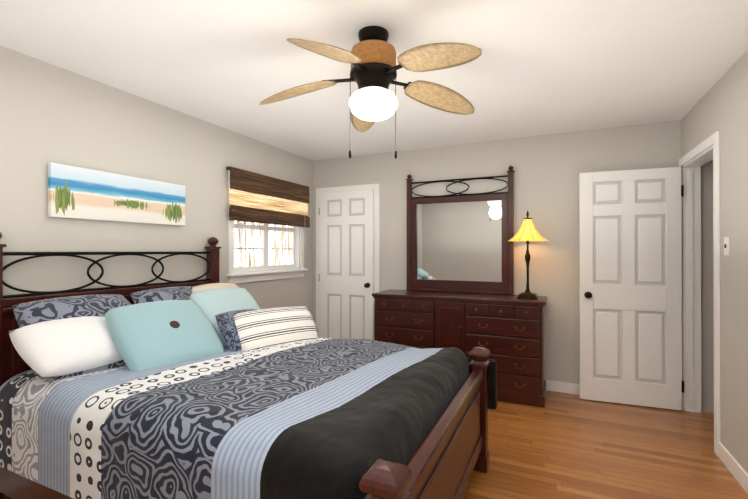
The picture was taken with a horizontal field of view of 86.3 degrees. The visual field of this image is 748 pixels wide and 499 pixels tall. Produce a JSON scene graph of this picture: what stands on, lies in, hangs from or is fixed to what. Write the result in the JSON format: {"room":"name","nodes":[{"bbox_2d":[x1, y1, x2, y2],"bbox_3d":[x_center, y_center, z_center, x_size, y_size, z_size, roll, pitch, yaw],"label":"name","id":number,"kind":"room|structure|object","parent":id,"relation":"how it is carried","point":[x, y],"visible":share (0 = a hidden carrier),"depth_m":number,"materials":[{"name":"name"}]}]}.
{"room":"bedroom","nodes":[
{"label":"bedroom","id":0,"kind":"room"},
{"bbox_2d":[0,46,312,315],"bbox_3d":[-1.746,0.120,2.892,0.120,2.440,4.500,0,0,25],"label":"wall","id":1,"kind":"structure","parent":0,"point":[49,113],"depth_m":2.70,"materials":[{"name":"paint"}]},
{"bbox_2d":[48,162,184,225],"bbox_3d":[-1.714,-0.350,2.769,0.035,0.320,0.935,0,0,25],"label":"framed picture","id":2,"kind":"object","parent":1,"relation":"attached to","point":[74,192],"visible":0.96,"depth_m":2.66,"materials":[{"name":"multicoloured fabric"}]},
{"bbox_2d":[227,170,307,283],"bbox_3d":[-1.115,-0.208,4.199,0.180,1.054,1.220,0,0,25],"label":"window","id":3,"kind":"structure","parent":1,"relation":"in","point":[244,274],"depth_m":4.18,"materials":[{"name":"white"}]},
{"bbox_2d":[226,166,309,226],"bbox_3d":[-1.042,-0.396,4.166,0.071,0.700,1.260,0,0,25],"label":"window shade","id":4,"kind":"object","parent":3,"relation":"attached to","point":[257,198],"visible":0.96,"depth_m":4.03,"materials":[{"name":"brown"}]},
{"bbox_2d":[0,0,747,160],"bbox_3d":[0.532,-1.153,1.853,5.130,0.100,4.740,0,0,25],"label":"ceiling","id":5,"kind":"structure","parent":0,"point":[541,67],"depth_m":2.29,"materials":[{"name":"paint"}]},
{"bbox_2d":[259,26,481,158],"bbox_3d":[-0.037,-0.780,2.009,1.204,0.644,1.178,0,0,25],"label":"fan","id":6,"kind":"object","parent":5,"relation":"hanging from","point":[370,57],"visible":1,"depth_m":1.96,"materials":[{"name":"beige wicker"}]},
{"bbox_2d":[4,391,747,498],"bbox_3d":[0.532,1.387,1.845,5.130,0.100,4.740,0,0,25],"label":"floor","id":7,"kind":"structure","parent":0,"point":[559,445],"depth_m":2.61,"materials":[{"name":"brown wood"}]},
{"bbox_2d":[0,232,496,498],"bbox_3d":[-0.642,0.613,2.270,2.377,1.450,1.660,0,0,25],"label":"bed","id":8,"kind":"object","parent":7,"relation":"on","point":[210,387],"visible":1,"depth_m":1.80,"materials":[{"name":"fabric"}]},
{"bbox_2d":[9,316,122,376],"bbox_3d":[-1.527,0.485,2.075,0.380,0.160,0.520,34,13,21],"label":"pillow","id":9,"kind":"object","parent":8,"relation":"on","point":[52,346],"depth_m":1.96,"materials":[{"name":"white fabric"}]},
{"bbox_2d":[190,283,238,292],"bbox_3d":[-1.129,0.462,3.070,0.150,0.500,0.500,-41,-16,19],"label":"pillow","id":10,"kind":"object","parent":8,"relation":"on","point":[203,287],"depth_m":3.04,"materials":[{"name":"beige fabric"}]},
{"bbox_2d":[188,288,260,345],"bbox_3d":[-1.004,0.476,2.830,0.170,0.500,0.540,-44,-20,22],"label":"pillow","id":11,"kind":"object","parent":8,"relation":"on","point":[212,302],"depth_m":2.75,"materials":[{"name":"teal fabric"}]},
{"bbox_2d":[0,337,496,498],"bbox_3d":[-0.584,0.821,2.256,2.261,0.433,1.636,0,0,25],"label":"comforter","id":12,"kind":"object","parent":8,"relation":"on","point":[291,417],"depth_m":1.63,"materials":[{"name":"fabric"}]},
{"bbox_2d":[372,166,546,407],"bbox_3d":[0.804,0.262,3.909,1.620,2.164,0.502,0,0,25],"label":"dresser","id":13,"kind":"object","parent":7,"relation":"on","point":[458,293],"visible":0.79,"depth_m":3.91,"materials":[{"name":"brown wood"}]},
{"bbox_2d":[406,166,514,294],"bbox_3d":[0.862,-0.188,4.122,1.116,1.264,0.066,0,0,25],"label":"mirror","id":14,"kind":"object","parent":13,"relation":"on","point":[460,243],"depth_m":4.10,"materials":[{"name":"brown wood"}]},
{"bbox_2d":[509,210,547,298],"bbox_3d":[1.404,0.041,3.647,0.352,0.802,0.352,0,0,25],"label":"lamp","id":15,"kind":"object","parent":13,"relation":"on","point":[527,232],"visible":1,"depth_m":3.60,"materials":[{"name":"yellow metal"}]},
{"bbox_2d":[313,120,713,412],"bbox_3d":[1.493,0.124,3.949,5.130,2.440,0.120,0,0,25],"label":"wall","id":16,"kind":"structure","parent":0,"point":[548,169],"depth_m":3.81,"materials":[{"name":"paint"}]},
{"bbox_2d":[319,190,373,339],"bbox_3d":[-0.342,0.329,4.666,0.718,2.018,0.098,0,0,25],"label":"closet door","id":17,"kind":"structure","parent":16,"relation":"in","point":[346,262],"depth_m":4.67,"materials":[{"name":"white wood"}]},
{"bbox_2d":[316,184,379,339],"bbox_3d":[-0.322,0.299,4.704,0.850,2.095,0.018,0,0,25],"label":"trim","id":18,"kind":"structure","parent":16,"relation":"attached to","point":[375,188],"depth_m":4.56,"materials":[{"name":"white wood"}]},
{"bbox_2d":[546,380,579,394],"bbox_3d":[1.332,1.294,3.946,2.785,0.100,0.014,0,0,25],"label":"baseboard","id":19,"kind":"structure","parent":16,"relation":"attached to","point":[555,386],"depth_m":3.74,"materials":[{"name":"white wood"}]},
{"bbox_2d":[681,50,747,473],"bbox_3d":[1.718,0.115,1.306,0.120,2.440,4.500,0,0,25],"label":"wall","id":20,"kind":"structure","parent":0,"point":[721,105],"depth_m":2.39,"materials":[{"name":"paint"}]},
{"bbox_2d":[679,131,720,456],"bbox_3d":[2.470,0.288,2.948,0.156,2.105,0.884,0,0,25],"label":"door frame","id":21,"kind":"structure","parent":20,"relation":"attached to","point":[691,267],"depth_m":3.29,"materials":[{"name":"white wood"}]},
{"bbox_2d":[579,167,683,410],"bbox_3d":[2.209,0.324,3.454,0.769,2.020,0.156,0,0,21],"label":"entry door","id":22,"kind":"structure","parent":21,"relation":"attached to","point":[630,316],"depth_m":3.43,"materials":[{"name":"white wood"}]},
{"bbox_2d":[724,237,728,254],"bbox_3d":[2.178,-0.021,2.470,0.013,0.115,0.072,0,0,25],"label":"switch plate","id":23,"kind":"object","parent":20,"relation":"attached to","point":[726,245],"visible":0.98,"depth_m":2.46,"materials":[{"name":"white plastic"}]},
{"bbox_2d":[718,442,747,493],"bbox_3d":[1.479,1.284,0.941,0.014,0.100,3.585,0,0,25],"label":"baseboard","id":24,"kind":"structure","parent":20,"relation":"attached to","point":[738,472],"depth_m":2.35,"materials":[{"name":"white wood"}]},
{"label":"outside","id":25,"kind":"structure","parent":0,"visible":0},
{"bbox_2d":[234,221,290,266],"bbox_3d":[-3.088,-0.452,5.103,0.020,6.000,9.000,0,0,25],"label":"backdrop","id":26,"kind":"structure","parent":25,"point":[246,252],"depth_m":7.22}
]}

